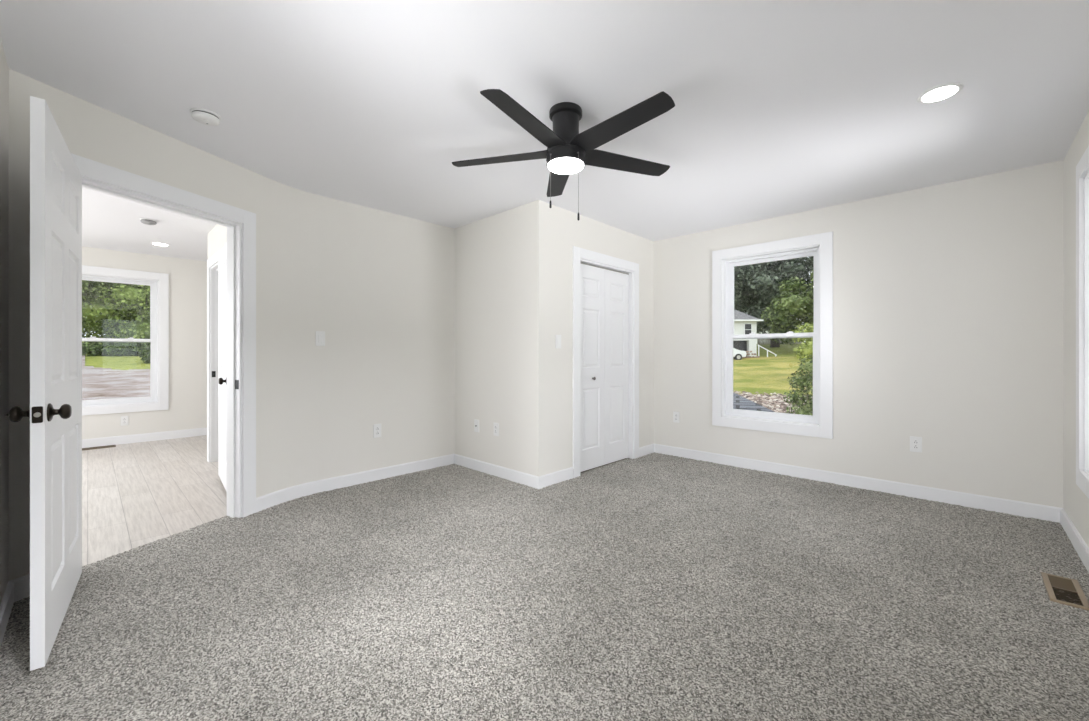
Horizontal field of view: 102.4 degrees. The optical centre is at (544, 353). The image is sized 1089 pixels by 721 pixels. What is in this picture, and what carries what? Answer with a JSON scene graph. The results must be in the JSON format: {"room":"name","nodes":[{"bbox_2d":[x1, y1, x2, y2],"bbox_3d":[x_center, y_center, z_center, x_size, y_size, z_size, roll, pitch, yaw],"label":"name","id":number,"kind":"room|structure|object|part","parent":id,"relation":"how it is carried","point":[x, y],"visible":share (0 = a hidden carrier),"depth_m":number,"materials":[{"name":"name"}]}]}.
{"room":"empty bedroom","nodes":[
{"label":"empty bedroom","id":0,"kind":"room"},
{"bbox_2d":[0,39,8,604],"bbox_3d":[-1.163,-0.085,0.685,3.827,2.440,0.120,0,0,44],"label":"wall","id":1,"kind":"structure","parent":0,"point":[4,70],"depth_m":1.90,"materials":[{"name":"white paint"}]},
{"bbox_2d":[0,581,13,646],"bbox_3d":[-1.134,1.090,0.752,3.606,0.106,0.016,0,0,44],"label":"baseboard","id":2,"kind":"structure","parent":1,"relation":"attached to","point":[7,602],"depth_m":1.84,"materials":[{"name":"white paint"}]},
{"bbox_2d":[9,69,271,580],"bbox_3d":[-2.311,-0.085,2.624,0.120,2.440,1.420,0,0,18],"label":"wall","id":3,"kind":"structure","parent":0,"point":[90,131],"depth_m":2.28,"materials":[{"name":"white paint"}]},
{"bbox_2d":[9,574,29,601],"bbox_3d":[-2.421,1.090,2.058,0.016,0.106,0.124,0,0,18],"label":"baseboard","id":4,"kind":"structure","parent":3,"relation":"attached to","point":[21,584],"depth_m":2.03,"materials":[{"name":"white paint"}]},
{"bbox_2d":[5,96,81,670],"bbox_3d":[-2.072,0.102,1.867,0.162,2.005,0.899,0,0,-41],"label":"door","id":5,"kind":"structure","parent":3,"relation":"in","point":[54,413],"depth_m":1.68,"materials":[{"name":"white paint"}]},
{"bbox_3d":[-1.860,0.213,1.550,0.070,0.066,0.066,0,0,-41],"label":"knob","id":6,"kind":"part","parent":5,"relation":"part of","materials":[{"name":"brown metal"}]},
{"bbox_3d":[-1.780,0.213,1.537,0.026,0.058,0.006,0,0,-41],"label":"latch plate","id":7,"kind":"part","parent":5,"relation":"part of","materials":[{"name":"brown metal"}]},
{"bbox_3d":[-1.786,0.213,1.615,0.057,0.066,0.066,0,0,-41],"label":"knob","id":8,"kind":"part","parent":5,"relation":"part of","materials":[{"name":"brown metal"}]},
{"bbox_2d":[71,153,255,517],"bbox_3d":[-2.303,0.069,2.650,0.156,2.148,1.075,0,0,18],"label":"door frame","id":9,"kind":"structure","parent":3,"relation":"attached to","point":[240,224],"depth_m":3.05,"materials":[{"name":"white paint"}]},
{"bbox_2d":[82,246,206,439],"bbox_3d":[-5.630,-0.085,5.399,0.160,2.440,6.000,0,0,44],"label":"wall","id":10,"kind":"structure","parent":0,"point":[187,277],"depth_m":5.96,"materials":[{"name":"white paint"}]},
{"bbox_2d":[120,416,128,425],"bbox_3d":[-5.344,0.850,5.573,0.010,0.121,0.074,0,0,44],"label":"wall outlet","id":11,"kind":"object","parent":10,"relation":"attached to","point":[124,420],"visible":1,"depth_m":5.57,"materials":[{"name":"white plastic"}]},
{"bbox_2d":[82,265,168,415],"bbox_3d":[-5.473,-0.165,5.547,0.177,1.820,1.070,0,0,44],"label":"window","id":12,"kind":"structure","parent":10,"relation":"in","point":[158,283],"depth_m":5.81,"materials":[{"name":"white paint"}]},
{"bbox_3d":[-5.506,-0.549,5.579,0.023,0.793,0.804,0,0,44],"label":"sash","id":13,"kind":"part","parent":12,"relation":"part of","materials":[{"name":"clear glass"}]},
{"bbox_3d":[-5.486,0.208,5.559,0.023,0.815,0.804,0,0,44],"label":"sash","id":14,"kind":"part","parent":12,"relation":"part of","materials":[{"name":"white plastic"}]},
{"bbox_2d":[82,427,206,447],"bbox_3d":[-5.566,1.090,5.338,0.016,0.106,6.000,0,0,44],"label":"baseboard","id":15,"kind":"structure","parent":10,"relation":"attached to","point":[126,439],"depth_m":5.69,"materials":[{"name":"white paint"}]},
{"bbox_2d":[208,224,226,258],"bbox_3d":[-2.916,-0.085,4.126,1.940,2.440,0.120,0,0,44],"label":"wall","id":16,"kind":"structure","parent":0,"point":[217,237],"depth_m":4.42,"materials":[{"name":"white paint"}]},
{"bbox_2d":[207,248,222,461],"bbox_3d":[-3.197,0.069,4.396,0.990,2.148,0.156,0,0,44],"label":"door frame","id":17,"kind":"structure","parent":16,"relation":"attached to","point":[212,262],"depth_m":4.63,"materials":[{"name":"white paint"}]},
{"bbox_2d":[218,242,226,491],"bbox_3d":[-2.724,0.102,3.709,0.112,2.005,0.800,0,0,-41],"label":"door","id":18,"kind":"structure","parent":16,"relation":"in","point":[222,257],"depth_m":3.74,"materials":[{"name":"white paint"}]},
{"bbox_3d":[-2.524,0.213,3.439,0.057,0.066,0.066,0,0,-41],"label":"knob","id":19,"kind":"part","parent":18,"relation":"part of","materials":[{"name":"brown metal"}]},
{"bbox_2d":[272,180,453,491],"bbox_3d":[-1.533,-0.085,4.011,0.189,2.440,1.856,0,0,41],"label":"wall","id":20,"kind":"structure","parent":0,"point":[379,285],"depth_m":3.82,"materials":[{"name":"white paint"}]},
{"bbox_2d":[316,331,324,345],"bbox_3d":[-1.843,-0.127,3.603,0.011,0.121,0.074,0,0,44],"label":"light switch","id":21,"kind":"object","parent":20,"relation":"attached to","point":[320,335],"visible":1,"depth_m":3.60,"materials":[{"name":"white plastic"}]},
{"bbox_2d":[373,424,380,437],"bbox_3d":[-1.508,0.693,3.953,0.010,0.121,0.074,0,0,44],"label":"wall outlet","id":22,"kind":"object","parent":20,"relation":"attached to","point":[376,427],"visible":1,"depth_m":3.94,"materials":[{"name":"white plastic"}]},
{"bbox_2d":[256,454,573,512],"bbox_3d":[-0.963,1.090,3.630,1.246,0.106,2.251,0,0,44],"label":"baseboard","id":23,"kind":"structure","parent":20,"relation":"attached to","point":[269,500],"depth_m":3.85,"materials":[{"name":"white paint"}]},
{"bbox_2d":[454,200,538,476],"bbox_3d":[-0.495,-0.085,4.215,1.350,2.440,0.120,0,0,44],"label":"wall","id":24,"kind":"structure","parent":0,"point":[496,257],"depth_m":4.06,"materials":[{"name":"white paint"}]},
{"bbox_2d":[474,419,478,431],"bbox_3d":[-0.668,0.703,4.285,0.074,0.121,0.017,0,0,44],"label":"outlet","id":25,"kind":"object","parent":24,"relation":"attached to","point":[476,422],"visible":1,"depth_m":4.29,"materials":[{"name":"white plastic"}]},
{"bbox_2d":[494,423,498,435],"bbox_3d":[-0.452,0.703,4.083,0.074,0.121,0.010,0,0,44],"label":"wall outlet","id":26,"kind":"object","parent":24,"relation":"attached to","point":[496,425],"visible":1,"depth_m":4.08,"materials":[{"name":"white plastic"}]},
{"bbox_2d":[0,435,1088,720],"bbox_3d":[-2.095,1.183,3.089,8.500,0.103,7.760,0,0,44],"label":"floor","id":27,"kind":"structure","parent":0,"point":[654,586],"depth_m":1.98,"materials":[{"name":"carpet"}]},
{"bbox_2d":[82,445,115,449],"bbox_3d":[-5.430,1.139,5.318,0.110,0.015,0.320,0,0,44],"label":"floor vent","id":28,"kind":"object","parent":27,"relation":"in","point":[107,446],"visible":0.68,"depth_m":5.32,"materials":[{"name":"brown"}]},
{"bbox_2d":[1041,572,1088,610],"bbox_3d":[2.488,1.131,2.096,0.122,0.015,0.345,0,0,44],"label":"floor vent","id":29,"kind":"object","parent":27,"relation":"in","point":[1072,587],"visible":1,"depth_m":2.08,"materials":[{"name":"beige metal"}]},
{"bbox_2d":[0,0,1088,261],"bbox_3d":[-2.081,-1.430,3.104,8.900,0.250,8.200,0,0,44],"label":"ceiling","id":30,"kind":"structure","parent":0,"point":[782,107],"depth_m":2.15,"materials":[{"name":"white paint"}]},
{"bbox_2d":[140,218,156,224],"bbox_3d":[-3.859,-1.284,4.269,0.128,0.041,0.128,0,0,44],"label":"smoke detector","id":31,"kind":"object","parent":30,"relation":"attached to","point":[143,220],"visible":1,"depth_m":4.24,"materials":[{"name":"white plastic"}]},
{"bbox_2d":[151,242,169,245],"bbox_3d":[-4.560,-1.301,5.199,0.174,0.006,0.174,0,0,44],"label":"recessed light","id":32,"kind":"object","parent":30,"relation":"in","point":[153,243],"visible":1,"depth_m":5.20,"materials":[{"name":"white plastic"}]},
{"bbox_2d":[190,108,220,125],"bbox_3d":[-1.846,-1.284,2.387,0.136,0.041,0.136,0,0,44],"label":"smoke detector","id":33,"kind":"object","parent":30,"relation":"attached to","point":[204,116],"visible":1,"depth_m":2.36,"materials":[{"name":"white plastic"}]},
{"bbox_2d":[452,89,674,220],"bbox_3d":[0.124,-0.997,2.317,1.236,0.614,1.250,0,0,44],"label":"ceiling fan","id":34,"kind":"object","parent":30,"relation":"hanging from","point":[568,151],"visible":1,"depth_m":2.27,"materials":[{"name":"black metal"}]},
{"bbox_3d":[-0.238,-1.083,2.438,0.584,0.031,0.132,0,0,14],"label":"blade","id":35,"kind":"part","parent":34,"relation":"part of","materials":[{"name":"black wood"}]},
{"bbox_3d":[-0.076,-1.083,2.044,0.132,0.031,0.584,0,0,32],"label":"blade","id":36,"kind":"part","parent":34,"relation":"part of","materials":[{"name":"black wood"}]},
{"bbox_3d":[0.035,-0.921,2.286,0.013,0.250,0.007,0,0,-40],"label":"pull chain","id":37,"kind":"part","parent":34,"relation":"part of","materials":[{"name":"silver metal"}]},
{"bbox_3d":[0.086,-1.083,2.714,0.132,0.031,0.584,0,0,-4],"label":"blade","id":38,"kind":"part","parent":34,"relation":"part of","materials":[{"name":"black wood"}]},
{"bbox_2d":[548,157,583,173],"bbox_3d":[0.114,-1.006,2.353,0.193,0.021,0.193,0,0,44],"label":"diffuser","id":39,"kind":"object","parent":34,"relation":"attached to","point":[559,165],"depth_m":2.31,"materials":[{"name":"white glass"}]},
{"bbox_3d":[0.172,-0.886,2.267,0.007,0.321,0.013,0,0,-34],"label":"pull chain","id":40,"kind":"part","parent":34,"relation":"part of","materials":[{"name":"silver metal"}]},
{"bbox_3d":[0.349,-1.083,2.077,0.132,0.031,0.584,0,0,-40],"label":"blade","id":41,"kind":"part","parent":34,"relation":"part of","materials":[{"name":"black wood"}]},
{"bbox_3d":[0.449,-1.083,2.491,0.584,0.031,0.132,0,0,-22],"label":"blade","id":42,"kind":"part","parent":34,"relation":"part of","materials":[{"name":"black wood"}]},
{"bbox_2d":[917,83,963,103],"bbox_3d":[1.977,-1.301,2.192,0.174,0.006,0.174,0,0,44],"label":"recessed light","id":43,"kind":"object","parent":30,"relation":"in","point":[945,91],"visible":1,"depth_m":2.19,"materials":[{"name":"white plastic"}]},
{"bbox_2d":[922,86,957,101],"bbox_3d":[1.977,-1.302,2.192,0.134,0.004,0.134,0,0,44],"label":"diffuser","id":44,"kind":"object","parent":43,"relation":"attached to","point":[939,93],"depth_m":2.19,"materials":[{"name":"white plastic"}]},
{"bbox_2d":[539,200,653,475],"bbox_3d":[0.606,-0.085,4.476,0.120,2.440,2.020,0,0,44],"label":"wall","id":45,"kind":"structure","parent":0,"point":[560,230],"depth_m":3.95,"materials":[{"name":"white paint"}]},
{"bbox_2d":[555,335,560,347],"bbox_3d":[0.125,-0.110,3.878,0.011,0.121,0.074,0,0,44],"label":"light switch","id":46,"kind":"object","parent":45,"relation":"attached to","point":[557,337],"visible":1,"depth_m":3.87,"materials":[{"name":"white plastic"}]},
{"bbox_2d":[580,262,628,471],"bbox_3d":[0.614,0.124,4.453,0.063,2.002,0.888,0,0,44],"label":"door","id":47,"kind":"structure","parent":45,"relation":"in","point":[604,292],"depth_m":4.45,"materials":[{"name":"white paint"}]},
{"bbox_2d":[573,246,638,477],"bbox_3d":[0.605,0.076,4.462,0.140,2.133,1.114,0,0,44],"label":"door frame","id":48,"kind":"structure","parent":45,"relation":"attached to","point":[582,255],"depth_m":4.41,"materials":[{"name":"white paint"}]},
{"bbox_2d":[733,393,773,411],"bbox_3d":[2.186,1.420,7.083,4.550,1.430,3.450,0,0,44],"label":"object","id":49,"kind":"structure","parent":0,"point":[739,402],"depth_m":6.62,"materials":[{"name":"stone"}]},
{"bbox_2d":[654,160,1062,507],"bbox_3d":[2.419,-0.085,4.054,3.320,2.440,0.120,0,0,44],"label":"wall","id":50,"kind":"structure","parent":0,"point":[948,297],"depth_m":3.43,"materials":[{"name":"white paint"}]},
{"bbox_2d":[673,411,678,422],"bbox_3d":[1.467,0.702,4.876,0.074,0.121,0.010,0,0,44],"label":"wall outlet","id":51,"kind":"object","parent":50,"relation":"attached to","point":[675,414],"visible":1,"depth_m":4.88,"materials":[{"name":"white plastic"}]},
{"bbox_2d":[712,231,832,438],"bbox_3d":[2.202,-0.165,4.275,1.070,1.820,0.177,0,0,44],"label":"window","id":52,"kind":"structure","parent":50,"relation":"in","point":[820,246],"depth_m":4.19,"materials":[{"name":"white paint"}]},
{"bbox_3d":[2.231,-0.165,4.306,0.880,1.630,0.092,0,0,44],"label":"frame","id":53,"kind":"part","parent":52,"relation":"part of","materials":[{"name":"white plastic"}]},
{"bbox_3d":[2.214,0.208,4.288,0.804,0.815,0.023,0,0,44],"label":"sash","id":54,"kind":"part","parent":52,"relation":"part of","materials":[{"name":"white plastic"}]},
{"bbox_3d":[2.233,-0.549,4.308,0.804,0.793,0.023,0,0,44],"label":"sash","id":55,"kind":"part","parent":52,"relation":"part of","materials":[{"name":"white plastic"}]},
{"bbox_2d":[639,444,1063,522],"bbox_3d":[2.260,1.090,3.888,3.080,0.106,0.340,0,0,44],"label":"baseboard","id":56,"kind":"structure","parent":50,"relation":"attached to","point":[1018,508],"depth_m":3.62,"materials":[{"name":"white paint"}]},
{"bbox_2d":[910,436,921,452],"bbox_3d":[2.938,0.715,3.465,0.074,0.121,0.010,0,0,44],"label":"wall outlet","id":57,"kind":"object","parent":50,"relation":"attached to","point":[915,442],"visible":1,"depth_m":3.46,"materials":[{"name":"white plastic"}]},
{"bbox_2d":[1063,111,1088,546],"bbox_3d":[1.874,-0.085,1.174,0.120,2.440,5.030,0,0,44],"label":"wall","id":58,"kind":"structure","parent":0,"point":[1075,502],"depth_m":2.72,"materials":[{"name":"white paint"}]},
{"bbox_2d":[1060,509,1088,572],"bbox_3d":[1.820,1.090,1.216,0.016,0.106,4.774,0,0,44],"label":"baseboard","id":59,"kind":"structure","parent":58,"relation":"attached to","point":[1074,536],"depth_m":2.54,"materials":[{"name":"white paint"}]},
{"bbox_2d":[1076,146,1088,497],"bbox_3d":[2.743,-0.165,2.066,0.177,1.820,1.070,0,0,44],"label":"window","id":60,"kind":"structure","parent":58,"relation":"in","point":[1082,168],"depth_m":2.44,"materials":[{"name":"white paint"}]},
{"label":"outside","id":61,"kind":"structure","parent":0,"visible":0},
{"bbox_2d":[83,342,808,369],"bbox_3d":[9.642,0.035,46.174,130.000,4.245,140.000,0,0,44],"label":"ground","id":62,"kind":"structure","parent":61,"point":[123,362],"depth_m":24.78,"materials":[{"name":"green plant"}]},
{"bbox_2d":[82,280,122,332],"bbox_3d":[-32.918,-5.584,27.590,11.187,11.438,10.324,0,0,0],"label":"tree","id":63,"kind":"object","parent":62,"relation":"on","point":[85,283],"visible":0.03,"depth_m":27.35,"materials":[{"name":"green plant"}]},
{"bbox_2d":[82,281,149,345],"bbox_3d":[-29.712,-5.657,30.561,9.723,11.652,10.265,0,0,-11],"label":"tree","id":64,"kind":"object","parent":62,"relation":"on","point":[103,323],"visible":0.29,"depth_m":28.40,"materials":[{"name":"green plant"}]},
{"bbox_2d":[82,342,149,355],"bbox_3d":[-26.574,-0.317,25.145,1.600,1.255,16.701,0,0,44],"label":"hedge","id":65,"kind":"object","parent":62,"relation":"on","point":[119,348],"visible":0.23,"depth_m":25.80,"materials":[{"name":"green plant"}]},
{"bbox_2d":[118,283,147,319],"bbox_3d":[-27.972,-5.850,34.913,10.332,11.966,11.560,0,0,44],"label":"tree","id":66,"kind":"object","parent":62,"relation":"on","point":[146,303],"visible":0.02,"depth_m":30.09,"materials":[{"name":"green plant"}]},
{"bbox_2d":[139,346,149,363],"bbox_3d":[-21.784,0.039,24.243,0.999,1.334,0.994,0,0,22],"label":"bush","id":67,"kind":"object","parent":62,"relation":"on","point":[146,357],"visible":0.33,"depth_m":23.97,"materials":[{"name":"green plant"}]},
{"bbox_2d":[733,348,746,359],"bbox_3d":[16.871,-0.101,42.011,4.288,1.458,1.820,0,0,0],"label":"car","id":68,"kind":"object","parent":62,"relation":"on","point":[737,354],"visible":0.32,"depth_m":41.16,"materials":[{"name":"white paint"}]},
{"bbox_2d":[733,309,763,355],"bbox_3d":[16.735,-2.615,47.969,9.970,6.600,9.060,0,0,0],"label":"house","id":69,"kind":"structure","parent":62,"relation":"on","point":[744,323],"depth_m":44.00,"materials":[{"name":"white"}]},
{"bbox_3d":[20.425,-2.440,43.949,0.790,1.310,0.040,0,0,0],"label":"window trim","id":70,"kind":"part","parent":69,"relation":"part of","materials":[{"name":"white paint"}]},
{"bbox_2d":[758,345,776,356],"bbox_3d":[21.779,-0.134,42.844,1.898,1.594,0.100,0,0,0],"label":"stair railing","id":71,"kind":"object","parent":62,"relation":"on","point":[758,345],"visible":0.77,"depth_m":42.81,"materials":[{"name":"white paint"}]},
{"bbox_2d":[733,391,812,413],"bbox_3d":[7.388,1.959,17.231,8.939,0.267,10.264,0,0,44],"label":"bed stones","id":72,"kind":"object","parent":62,"relation":"on","point":[749,394],"visible":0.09,"depth_m":18.38,"materials":[{"name":"grey stone"}]},
{"bbox_2d":[734,256,813,346],"bbox_3d":[30.187,-8.931,56.104,19.609,16.495,20.561,0,0,-13],"label":"shade tree","id":73,"kind":"object","parent":62,"relation":"on","point":[758,283],"visible":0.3,"depth_m":51.93,"materials":[{"name":"green plant"}]},
{"bbox_2d":[757,325,800,343],"bbox_3d":[41.124,-3.861,78.474,6.800,5.100,7.800,0,0,0],"label":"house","id":74,"kind":"structure","parent":62,"relation":"on","point":[767,332],"depth_m":75.89,"materials":[{"name":"white"}]},
{"bbox_2d":[757,338,801,344],"bbox_3d":[33.410,-1.789,62.058,6.400,1.450,0.141,0,0,0],"label":"wooden fence","id":75,"kind":"object","parent":62,"relation":"on","point":[767,341],"visible":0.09,"depth_m":61.99,"materials":[{"name":"white wood"}]},
{"bbox_2d":[760,269,813,344],"bbox_3d":[28.633,-4.769,43.886,12.001,11.248,10.563,0,0,4],"label":"leafy tree","id":76,"kind":"object","parent":62,"relation":"on","point":[784,318],"visible":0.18,"depth_m":44.91,"materials":[{"name":"green plant"}]},
{"bbox_2d":[792,322,813,363],"bbox_3d":[16.832,-0.318,25.195,4.727,3.991,5.012,0,0,32],"label":"round shrub","id":77,"kind":"object","parent":62,"relation":"on","point":[806,350],"visible":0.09,"depth_m":25.01,"materials":[{"name":"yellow plant"}]},
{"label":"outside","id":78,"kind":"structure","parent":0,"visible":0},
{"bbox_2d":[733,390,807,412],"bbox_3d":[6.358,1.860,13.854,30.000,0.496,18.800,0,0,44],"label":"garden bed","id":79,"kind":"object","parent":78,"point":[743,395],"visible":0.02,"depth_m":17.78,"materials":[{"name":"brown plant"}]},
{"bbox_2d":[783,355,812,414],"bbox_3d":[7.287,0.773,10.814,2.880,2.986,1.757,0,0,39],"label":"leafy bush","id":80,"kind":"object","parent":79,"relation":"on","point":[802,381],"visible":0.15,"depth_m":11.12,"materials":[{"name":"green plant"}]},
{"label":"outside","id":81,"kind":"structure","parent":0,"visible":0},
{"bbox_2d":[82,355,149,399],"bbox_3d":[-17.387,1.005,17.989,25.800,1.976,33.900,0,0,44],"label":"gravel road","id":82,"kind":"structure","parent":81,"point":[97,383],"depth_m":17.95,"materials":[{"name":"grey gravel"}]},
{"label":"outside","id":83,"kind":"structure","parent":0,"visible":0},
{"bbox_2d":[733,356,812,394],"bbox_3d":[17.037,1.090,30.769,46.000,1.728,25.000,0,0,44],"label":"lawn","id":84,"kind":"structure","parent":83,"point":[770,374],"depth_m":28.76,"materials":[{"name":"green plant"}]}
]}

